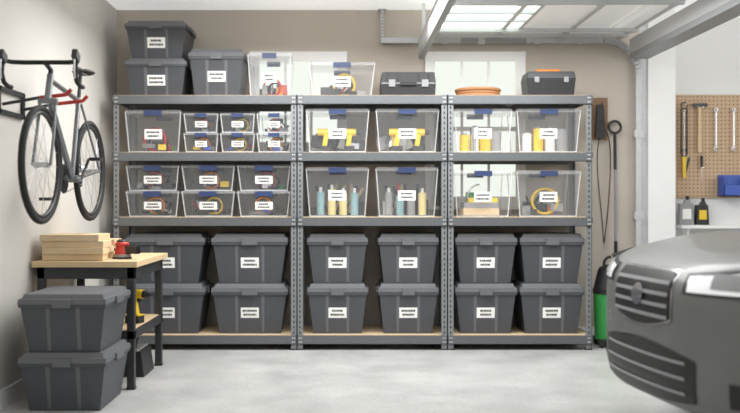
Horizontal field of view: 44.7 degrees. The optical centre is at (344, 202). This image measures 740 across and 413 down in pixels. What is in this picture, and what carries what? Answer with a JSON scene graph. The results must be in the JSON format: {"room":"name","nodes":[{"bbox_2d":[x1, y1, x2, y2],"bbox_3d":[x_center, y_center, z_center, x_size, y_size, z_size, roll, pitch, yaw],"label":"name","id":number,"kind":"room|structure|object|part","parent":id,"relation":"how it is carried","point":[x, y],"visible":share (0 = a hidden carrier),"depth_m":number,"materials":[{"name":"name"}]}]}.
{"room":"home garage","nodes":[
{"label":"home garage","id":0,"kind":"room"},
{"bbox_2d":[0,0,116,389],"bbox_3d":[-2.175,-0.265,3.475,0.150,3.030,9.950,0,0,0],"label":"wall","id":1,"kind":"structure","parent":0,"point":[29,29],"depth_m":6.25,"materials":[{"name":"paint"}]},
{"bbox_2d":[0,378,25,409],"bbox_3d":[-2.092,1.195,3.400,0.015,0.110,9.800,0,0,0],"label":"baseboard","id":2,"kind":"structure","parent":1,"relation":"attached to","point":[11,393],"depth_m":5.64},
{"bbox_2d":[0,85,87,119],"bbox_3d":[-1.875,-0.625,5.630,0.447,0.170,0.440,0,0,0],"label":"bike rack","id":3,"kind":"object","parent":1,"relation":"attached to","point":[21,95],"depth_m":5.60,"materials":[{"name":"red metal"}]},
{"bbox_2d":[0,49,105,224],"bbox_3d":[-1.750,-0.385,5.685,0.450,1.020,1.680,0,0,0],"label":"bicycle","id":4,"kind":"object","parent":3,"relation":"hanging from","point":[68,172],"visible":1,"depth_m":5.42,"materials":[{"name":"paint"}]},
{"bbox_3d":[-1.750,-0.489,5.684,0.150,0.716,1.006,0,0,0],"label":"frame","id":5,"kind":"part","parent":4,"relation":"part of","materials":[{"name":"paint"}]},
{"bbox_2d":[0,342,690,412],"bbox_3d":[2.475,1.310,3.635,9.450,0.120,10.270,0,0,0],"label":"floor","id":6,"kind":"structure","parent":0,"point":[190,378],"depth_m":6.30,"materials":[{"name":"concrete"}]},
{"bbox_2d":[17,339,130,410],"bbox_3d":[-1.685,1.074,5.660,0.552,0.352,0.648,0,0,0],"label":"storage tote","id":7,"kind":"object","parent":6,"relation":"on","point":[53,381],"visible":0.74,"depth_m":5.39,"materials":[{"name":"plastic"}]},
{"bbox_2d":[17,286,130,351],"bbox_3d":[-1.685,0.722,5.660,0.552,0.352,0.648,0,0,0],"label":"storage tote","id":8,"kind":"object","parent":7,"relation":"on","point":[55,318],"visible":1,"depth_m":5.39,"materials":[{"name":"plastic"}]},
{"bbox_2d":[32,253,167,389],"bbox_3d":[-1.730,0.819,6.490,0.700,0.862,1.040,0,0,0],"label":"workbench","id":9,"kind":"object","parent":6,"relation":"on","point":[141,264],"visible":0.66,"depth_m":6.02,"materials":[{"name":"metal"}]},
{"bbox_2d":[40,233,120,260],"bbox_3d":[-1.830,0.299,6.281,0.439,0.174,0.550,0,0,0],"label":"stack","id":10,"kind":"object","parent":9,"relation":"on","point":[55,246],"visible":0.88,"depth_m":6.02,"materials":[{"name":"brown wood"}]},
{"bbox_2d":[112,239,139,258],"bbox_3d":[-1.520,0.318,6.249,0.196,0.136,0.132,0,0,20],"label":"orbital sander","id":11,"kind":"object","parent":9,"relation":"on","point":[122,249],"visible":1,"depth_m":6.22,"materials":[{"name":"red plastic"}]},
{"bbox_2d":[125,289,151,323],"bbox_3d":[-1.465,0.735,6.407,0.195,0.237,0.075,0,0,20],"label":"cordless drill","id":12,"kind":"object","parent":9,"relation":"on","point":[140,294],"visible":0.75,"depth_m":6.38,"materials":[{"name":"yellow plastic"}]},
{"bbox_2d":[124,337,153,376],"bbox_3d":[-1.520,1.116,6.620,0.159,0.267,0.340,0,0,0],"label":"tool bag","id":13,"kind":"object","parent":6,"relation":"on","point":[144,360],"visible":0.73,"depth_m":6.53,"materials":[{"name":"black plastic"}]},
{"bbox_2d":[112,95,296,349],"bbox_3d":[-1.190,0.165,7.948,1.582,2.170,0.628,0,0,0],"label":"shelving unit","id":14,"kind":"object","parent":6,"relation":"on","point":[209,335],"visible":0.82,"depth_m":7.64,"materials":[{"name":"metal"}]},
{"bbox_2d":[142,191,172,214],"bbox_3d":[-1.648,0.007,7.930,0.460,0.222,0.500,0,0,0],"label":"clear storage bin","id":15,"kind":"object","parent":14,"relation":"on","point":[155,208],"visible":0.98,"depth_m":7.87,"materials":[{"name":"orange plastic"}]},
{"bbox_2d":[137,165,179,189],"bbox_3d":[-1.648,-0.215,7.930,0.460,0.222,0.500,0,0,0],"label":"clear storage bin","id":16,"kind":"object","parent":15,"relation":"on","point":[155,180],"visible":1,"depth_m":7.82,"materials":[{"name":"red plastic"}]},
{"bbox_2d":[124,58,192,94],"bbox_3d":[-1.623,-1.081,7.960,0.557,0.323,0.528,0,0,0],"label":"storage tote","id":17,"kind":"object","parent":14,"relation":"on","point":[147,76],"visible":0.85,"depth_m":7.74,"materials":[{"name":"plastic"}]},
{"bbox_2d":[124,21,195,63],"bbox_3d":[-1.623,-1.405,7.960,0.557,0.323,0.528,0,0,0],"label":"storage tote","id":18,"kind":"object","parent":17,"relation":"on","point":[147,39],"visible":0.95,"depth_m":7.74,"materials":[{"name":"plastic"}]},
{"bbox_2d":[142,110,174,151],"bbox_3d":[-1.643,-0.615,7.930,0.487,0.361,0.500,0,0,0],"label":"clear storage bin","id":19,"kind":"object","parent":14,"relation":"on","point":[152,133],"visible":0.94,"depth_m":7.87,"materials":[{"name":"red plastic"}]},
{"bbox_2d":[136,279,212,332],"bbox_3d":[-1.537,0.906,7.935,0.705,0.428,0.528,0,0,0],"label":"storage tote","id":20,"kind":"object","parent":14,"relation":"on","point":[185,305],"visible":0.61,"depth_m":7.71,"materials":[{"name":"plastic"}]},
{"bbox_2d":[126,232,212,282],"bbox_3d":[-1.537,0.477,7.935,0.705,0.428,0.528,0,0,0],"label":"storage tote","id":21,"kind":"object","parent":20,"relation":"on","point":[188,252],"visible":0.83,"depth_m":7.71,"materials":[{"name":"plastic"}]},
{"bbox_2d":[193,133,219,151],"bbox_3d":[-1.233,-0.518,7.930,0.298,0.168,0.500,0,0,0],"label":"clear storage bin","id":22,"kind":"object","parent":14,"relation":"on","point":[200,146],"visible":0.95,"depth_m":7.86,"materials":[{"name":"orange plastic"}]},
{"bbox_2d":[194,113,214,133],"bbox_3d":[-1.233,-0.686,7.930,0.298,0.168,0.500,0,0,0],"label":"clear storage bin","id":23,"kind":"object","parent":22,"relation":"on","point":[198,124],"visible":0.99,"depth_m":7.84,"materials":[{"name":"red plastic"}]},
{"bbox_2d":[192,191,229,214],"bbox_3d":[-1.171,0.007,7.930,0.460,0.222,0.500,0,0,0],"label":"clear storage bin","id":24,"kind":"object","parent":14,"relation":"on","point":[207,207],"visible":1,"depth_m":7.87,"materials":[{"name":"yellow plastic"}]},
{"bbox_2d":[192,165,228,188],"bbox_3d":[-1.171,-0.215,7.930,0.460,0.222,0.500,0,0,0],"label":"clear storage bin","id":25,"kind":"object","parent":24,"relation":"on","point":[211,181],"visible":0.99,"depth_m":7.82,"materials":[{"name":"orange plastic"}]},
{"bbox_2d":[188,49,249,94],"bbox_3d":[-1.104,-1.122,7.960,0.501,0.404,0.528,0,0,0],"label":"storage tote","id":26,"kind":"object","parent":14,"relation":"on","point":[214,71],"visible":0.96,"depth_m":7.74,"materials":[{"name":"plastic"}]},
{"bbox_2d":[227,133,253,151],"bbox_3d":[-0.920,-0.518,7.930,0.298,0.168,0.500,0,0,0],"label":"clear storage bin","id":27,"kind":"object","parent":14,"relation":"on","point":[239,143],"visible":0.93,"depth_m":7.87,"materials":[{"name":"yellow plastic"}]},
{"bbox_2d":[229,113,256,133],"bbox_3d":[-0.920,-0.686,7.930,0.298,0.168,0.500,0,0,0],"label":"clear storage bin","id":28,"kind":"object","parent":27,"relation":"on","point":[235,124],"visible":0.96,"depth_m":7.88,"materials":[{"name":"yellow plastic"}]},
{"bbox_2d":[211,279,290,332],"bbox_3d":[-0.816,0.906,7.935,0.680,0.428,0.528,0,0,0],"label":"storage tote","id":29,"kind":"object","parent":14,"relation":"on","point":[240,307],"visible":0.94,"depth_m":7.71,"materials":[{"name":"plastic"}]},
{"bbox_2d":[211,232,290,282],"bbox_3d":[-0.816,0.477,7.935,0.680,0.428,0.528,0,0,0],"label":"storage tote","id":30,"kind":"object","parent":29,"relation":"on","point":[241,257],"visible":0.99,"depth_m":7.71,"materials":[{"name":"plastic"}]},
{"bbox_2d":[249,191,283,214],"bbox_3d":[-0.694,0.007,7.930,0.460,0.222,0.500,0,0,0],"label":"clear storage bin","id":31,"kind":"object","parent":14,"relation":"on","point":[261,208],"visible":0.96,"depth_m":7.86,"materials":[{"name":"orange plastic"}]},
{"bbox_2d":[255,165,284,189],"bbox_3d":[-0.694,-0.215,7.930,0.460,0.222,0.500,0,0,0],"label":"clear storage bin","id":32,"kind":"object","parent":31,"relation":"on","point":[265,182],"visible":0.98,"depth_m":7.71,"materials":[{"name":"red plastic"}]},
{"bbox_2d":[260,53,287,94],"bbox_3d":[-0.649,-1.104,7.950,0.377,0.369,0.500,0,0,0],"label":"clear storage bin","id":33,"kind":"object","parent":14,"relation":"on","point":[271,78],"visible":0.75,"depth_m":7.89,"materials":[{"name":"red plastic"}]},
{"bbox_2d":[266,133,290,151],"bbox_3d":[-0.608,-0.518,7.930,0.298,0.168,0.500,0,0,0],"label":"clear storage bin","id":34,"kind":"object","parent":14,"relation":"on","point":[272,146],"visible":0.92,"depth_m":7.86,"materials":[{"name":"orange plastic"}]},
{"bbox_2d":[265,113,288,133],"bbox_3d":[-0.608,-0.686,7.930,0.298,0.168,0.500,0,0,0],"label":"clear storage bin","id":35,"kind":"object","parent":34,"relation":"on","point":[275,123],"visible":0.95,"depth_m":7.88,"materials":[{"name":"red plastic"}]},
{"bbox_2d":[297,95,447,349],"bbox_3d":[0.232,0.165,7.948,1.297,2.170,0.628,0,0,0],"label":"shelving unit","id":36,"kind":"object","parent":6,"relation":"on","point":[371,334],"visible":1,"depth_m":7.65,"materials":[{"name":"metal"}]},
{"bbox_2d":[311,167,363,214],"bbox_3d":[-0.066,-0.096,7.930,0.548,0.426,0.500,0,0,0],"label":"clear storage bin","id":37,"kind":"object","parent":36,"relation":"on","point":[338,203],"visible":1,"depth_m":7.86,"materials":[{"name":"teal plastic"}]},
{"bbox_2d":[307,279,368,332],"bbox_3d":[-0.064,0.906,7.935,0.543,0.428,0.528,0,0,0],"label":"storage tote","id":38,"kind":"object","parent":36,"relation":"on","point":[334,307],"visible":0.98,"depth_m":7.71,"materials":[{"name":"plastic"}]},
{"bbox_2d":[307,232,368,282],"bbox_3d":[-0.064,0.477,7.935,0.543,0.428,0.528,0,0,0],"label":"storage tote","id":39,"kind":"object","parent":38,"relation":"on","point":[335,257],"visible":1,"depth_m":7.71,"materials":[{"name":"plastic"}]},
{"bbox_2d":[311,109,365,151],"bbox_3d":[-0.064,-0.621,7.930,0.551,0.373,0.500,0,0,0],"label":"clear storage bin","id":40,"kind":"object","parent":36,"relation":"on","point":[326,140],"visible":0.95,"depth_m":7.85,"materials":[{"name":"black plastic"}]},
{"bbox_2d":[320,62,364,94],"bbox_3d":[-0.026,-1.064,7.950,0.578,0.290,0.500,0,0,0],"label":"clear storage bin","id":41,"kind":"object","parent":36,"relation":"on","point":[343,79],"visible":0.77,"depth_m":7.85,"materials":[{"name":"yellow plastic"}]},
{"bbox_2d":[376,109,428,151],"bbox_3d":[0.534,-0.621,7.930,0.551,0.373,0.500,0,0,0],"label":"clear storage bin","id":42,"kind":"object","parent":36,"relation":"on","point":[396,140],"visible":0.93,"depth_m":7.85,"materials":[{"name":"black plastic"}]},
{"bbox_2d":[383,167,427,214],"bbox_3d":[0.530,-0.096,7.930,0.543,0.426,0.500,0,0,0],"label":"clear storage bin","id":43,"kind":"object","parent":36,"relation":"on","point":[416,203],"visible":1,"depth_m":7.85,"materials":[{"name":"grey plastic"}]},
{"bbox_2d":[375,279,438,332],"bbox_3d":[0.542,0.906,7.935,0.543,0.428,0.528,0,0,0],"label":"storage tote","id":44,"kind":"object","parent":36,"relation":"on","point":[404,307],"visible":0.96,"depth_m":7.71,"materials":[{"name":"plastic"}]},
{"bbox_2d":[375,232,438,282],"bbox_3d":[0.542,0.477,7.935,0.543,0.428,0.528,0,0,0],"label":"storage tote","id":45,"kind":"object","parent":44,"relation":"on","point":[405,257],"visible":1,"depth_m":7.71,"materials":[{"name":"plastic"}]},
{"bbox_2d":[379,72,435,94],"bbox_3d":[0.545,-1.023,7.899,0.472,0.206,0.382,0,0,0],"label":"tool case","id":46,"kind":"object","parent":36,"relation":"on","point":[391,83],"visible":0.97,"depth_m":7.73,"materials":[{"name":"black plastic"}]},
{"bbox_2d":[439,95,592,349],"bbox_3d":[1.485,0.165,7.948,1.246,2.170,0.628,0,0,0],"label":"shelving unit","id":47,"kind":"object","parent":6,"relation":"on","point":[455,103],"visible":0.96,"depth_m":7.65,"materials":[{"name":"metal"}]},
{"bbox_2d":[455,87,500,94],"bbox_3d":[1.167,-0.960,7.913,0.405,0.080,0.405,0,0,25],"label":"coiled hose","id":48,"kind":"object","parent":47,"relation":"on","point":[465,90],"visible":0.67,"depth_m":7.74,"materials":[{"name":"rubber"}]},
{"bbox_2d":[460,171,498,214],"bbox_3d":[1.181,-0.081,7.930,0.504,0.396,0.500,0,0,0],"label":"clear storage bin","id":49,"kind":"object","parent":47,"relation":"on","point":[476,203],"visible":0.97,"depth_m":7.80,"materials":[{"name":"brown plastic"}]},
{"bbox_2d":[460,109,500,151],"bbox_3d":[1.181,-0.621,7.930,0.504,0.373,0.500,0,0,0],"label":"clear storage bin","id":50,"kind":"object","parent":47,"relation":"on","point":[484,139],"visible":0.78,"depth_m":7.84,"materials":[{"name":"yellow plastic"}]},
{"bbox_2d":[453,279,516,332],"bbox_3d":[1.206,0.906,7.935,0.556,0.428,0.528,0,0,0],"label":"storage tote","id":51,"kind":"object","parent":47,"relation":"on","point":[477,307],"visible":0.82,"depth_m":7.71,"materials":[{"name":"plastic"}]},
{"bbox_2d":[453,232,516,282],"bbox_3d":[1.206,0.477,7.935,0.556,0.428,0.528,0,0,0],"label":"storage tote","id":52,"kind":"object","parent":51,"relation":"on","point":[478,257],"visible":0.89,"depth_m":7.71,"materials":[{"name":"plastic"}]},
{"bbox_2d":[521,171,562,214],"bbox_3d":[1.743,-0.081,7.930,0.560,0.396,0.500,0,0,0],"label":"clear storage bin","id":53,"kind":"object","parent":47,"relation":"on","point":[527,208],"visible":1,"depth_m":7.88,"materials":[{"name":"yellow plastic"}]},
{"bbox_2d":[521,109,567,151],"bbox_3d":[1.743,-0.621,7.930,0.560,0.373,0.500,0,0,0],"label":"bottles","id":54,"kind":"object","parent":47,"relation":"on","point":[550,139],"visible":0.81,"depth_m":7.84,"materials":[{"name":"white plastic"}]},
{"bbox_2d":[512,279,584,332],"bbox_3d":[1.772,0.906,7.935,0.577,0.428,0.528,0,0,0],"label":"storage tote","id":55,"kind":"object","parent":47,"relation":"on","point":[538,307],"visible":0.85,"depth_m":7.71,"materials":[{"name":"plastic"}]},
{"bbox_2d":[513,232,584,282],"bbox_3d":[1.772,0.477,7.935,0.577,0.428,0.528,0,0,0],"label":"storage tote","id":56,"kind":"object","parent":55,"relation":"on","point":[539,257],"visible":0.88,"depth_m":7.71,"materials":[{"name":"plastic"}]},
{"bbox_2d":[521,69,575,94],"bbox_3d":[1.774,-1.044,7.865,0.422,0.247,0.294,0,0,0],"label":"toolbox","id":57,"kind":"object","parent":47,"relation":"on","point":[540,81],"visible":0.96,"depth_m":7.74,"materials":[{"name":"black plastic"}]},
{"bbox_2d":[592,247,632,347],"bbox_3d":[2.388,0.816,7.880,0.430,0.869,0.312,0,0,0],"label":"shop vacuum","id":58,"kind":"object","parent":6,"relation":"on","point":[600,285],"visible":0.41,"depth_m":7.80,"materials":[{"name":"green plastic"}]},
{"bbox_2d":[608,120,621,252],"bbox_3d":[2.474,0.243,8.226,0.200,2.013,0.032,0,-1,0],"label":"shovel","id":59,"kind":"object","parent":6,"relation":"on","point":[612,121],"visible":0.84,"depth_m":8.23,"materials":[{"name":"black metal"}]},
{"bbox_2d":[605,229,739,412],"bbox_3d":[3.943,0.410,4.804,5.016,1.680,2.460,0,0,-7],"label":"car","id":60,"kind":"object","parent":6,"relation":"on","point":[673,304],"visible":1,"depth_m":4.22,"materials":[{"name":"paint"}]},
{"bbox_2d":[117,10,639,326],"bbox_3d":[0.310,-0.265,8.375,4.820,3.030,0.150,0,0,0],"label":"wall","id":61,"kind":"structure","parent":0,"point":[602,70],"depth_m":8.30,"materials":[{"name":"beige paint"}]},
{"bbox_2d":[250,51,346,151],"bbox_3d":[-0.429,-0.916,8.269,0.955,0.953,0.060,0,0,0],"label":"window","id":62,"kind":"structure","parent":61,"relation":"in","point":[303,72],"depth_m":8.29,"materials":[{"name":"glass"}]},
{"bbox_2d":[425,51,525,209],"bbox_3d":[1.199,-0.666,8.269,0.982,1.453,0.060,0,0,0],"label":"window","id":63,"kind":"structure","parent":61,"relation":"in","point":[504,70],"depth_m":8.29,"materials":[{"name":"glass"}]},
{"bbox_2d":[378,8,602,44],"bbox_3d":[1.330,-1.617,8.260,2.057,0.323,0.070,0,0,0],"label":"bar","id":64,"kind":"object","parent":61,"relation":"attached to","point":[384,40],"visible":0.91,"depth_m":8.23,"materials":[{"name":"grey metal"}]},
{"bbox_2d":[578,327,594,334],"bbox_3d":[0.318,1.195,8.293,4.805,0.110,0.015,0,0,0],"label":"baseboard","id":65,"kind":"structure","parent":61,"relation":"attached to","point":[582,328],"depth_m":8.29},
{"bbox_2d":[592,98,610,242],"bbox_3d":[2.353,-0.296,8.247,0.169,1.345,0.103,0,0,0],"label":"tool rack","id":66,"kind":"object","parent":61,"relation":"attached to","point":[599,105],"visible":0.99,"depth_m":8.24,"materials":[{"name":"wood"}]},
{"bbox_3d":[2.373,-0.148,8.240,0.130,1.048,0.030,0,0,0],"label":"cord","id":67,"kind":"part","parent":66,"relation":"part of","materials":[{"name":"black plastic"}]},
{"bbox_2d":[640,10,674,244],"bbox_3d":[2.880,-0.265,8.450,0.320,3.030,0.340,0,0,0],"label":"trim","id":68,"kind":"structure","parent":61,"relation":"attached to","point":[658,71],"depth_m":8.28,"materials":[{"name":"white paint"}]},
{"bbox_2d":[604,0,739,246],"bbox_3d":[2.577,-0.264,5.745,0.386,3.028,5.090,0,0,0],"label":"door track","id":69,"kind":"object","parent":61,"relation":"attached to","point":[701,16],"visible":0.91,"depth_m":7.56,"materials":[{"name":"metal"}]},
{"bbox_2d":[436,0,685,37],"bbox_3d":[1.670,-1.538,6.447,1.820,0.075,3.694,0,0,0],"label":"garage door","id":70,"kind":"structure","parent":69,"relation":"attached to","point":[466,18],"depth_m":7.48,"materials":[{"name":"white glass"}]},
{"bbox_2d":[106,0,739,16],"bbox_3d":[2.475,-1.840,3.635,9.450,0.120,10.270,0,0,0],"label":"ceiling","id":71,"kind":"structure","parent":0,"point":[118,4],"depth_m":8.07,"materials":[{"name":"paint"}]},
{"bbox_2d":[418,0,455,58],"bbox_3d":[0.695,-1.546,5.710,0.050,0.463,5.020,0,0,0],"label":"door track","id":72,"kind":"object","parent":71,"relation":"attached to","point":[441,9],"visible":1,"depth_m":6.98,"materials":[{"name":"metal"}]},
{"bbox_2d":[675,17,739,236],"bbox_3d":[4.960,-0.265,8.695,4.480,3.030,0.150,0,0,0],"label":"wall","id":73,"kind":"structure","parent":0,"point":[708,63],"depth_m":8.62,"materials":[{"name":"white paint"}]},
{"bbox_2d":[675,95,739,197],"bbox_3d":[3.732,-0.541,8.581,1.200,0.986,0.070,0,0,0],"label":"pegboard","id":74,"kind":"object","parent":73,"relation":"attached to","point":[725,161],"visible":0.91,"depth_m":8.60,"materials":[{"name":"brown wood"}]},
{"bbox_2d":[680,102,689,177],"bbox_3d":[3.238,-0.601,8.568,0.092,0.723,0.025,0,0,0],"label":"saw","id":75,"kind":"object","parent":74,"relation":"hanging from","point":[684,165],"visible":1,"depth_m":8.56,"materials":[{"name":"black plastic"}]},
{"bbox_2d":[692,103,707,151],"bbox_3d":[3.373,-0.717,8.568,0.146,0.467,0.034,0,0,0],"label":"hammer","id":76,"kind":"object","parent":74,"relation":"hanging from","point":[699,105],"visible":1,"depth_m":8.56,"materials":[{"name":"wood"}]},
{"bbox_2d":[700,156,702,180],"bbox_3d":[3.395,-0.330,8.568,0.028,0.239,0.028,0,0,0],"label":"screwdriver","id":77,"kind":"object","parent":74,"relation":"hanging from","point":[701,157],"visible":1,"depth_m":8.56,"materials":[{"name":"black plastic"}]},
{"bbox_2d":[713,108,718,151],"bbox_3d":[3.532,-0.698,8.568,0.051,0.422,0.013,0,0,0],"label":"wrench","id":78,"kind":"object","parent":74,"relation":"hanging from","point":[716,146],"visible":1,"depth_m":8.56,"materials":[{"name":"silver metal"}]},
{"bbox_2d":[718,175,739,195],"bbox_3d":[3.697,-0.168,8.526,0.268,0.201,0.150,0,0,0],"label":"bin","id":79,"kind":"object","parent":74,"relation":"attached to","point":[728,185],"visible":1,"depth_m":8.52,"materials":[{"name":"blue plastic"}]},
{"bbox_2d":[731,108,735,151],"bbox_3d":[3.700,-0.698,8.568,0.051,0.422,0.013,0,0,0],"label":"wrench","id":80,"kind":"object","parent":74,"relation":"hanging from","point":[733,146],"visible":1,"depth_m":8.56,"materials":[{"name":"silver metal"}]},
{"bbox_2d":[675,225,739,234],"bbox_3d":[3.742,0.283,8.519,1.180,0.150,0.198,0,0,0],"label":"wall shelf","id":81,"kind":"object","parent":73,"relation":"attached to","point":[685,228],"visible":0.55,"depth_m":8.42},
{"bbox_2d":[677,196,693,224],"bbox_3d":[3.223,0.070,8.519,0.142,0.272,0.071,0,0,0],"label":"oil bottle","id":82,"kind":"object","parent":81,"relation":"on","point":[685,215],"visible":1,"depth_m":8.49,"materials":[{"name":"grey plastic"}]},
{"bbox_2d":[694,198,708,224],"bbox_3d":[3.375,0.080,8.519,0.123,0.254,0.071,0,0,0],"label":"oil bottle","id":83,"kind":"object","parent":81,"relation":"on","point":[701,213],"visible":1,"depth_m":8.49,"materials":[{"name":"black plastic"}]}
]}

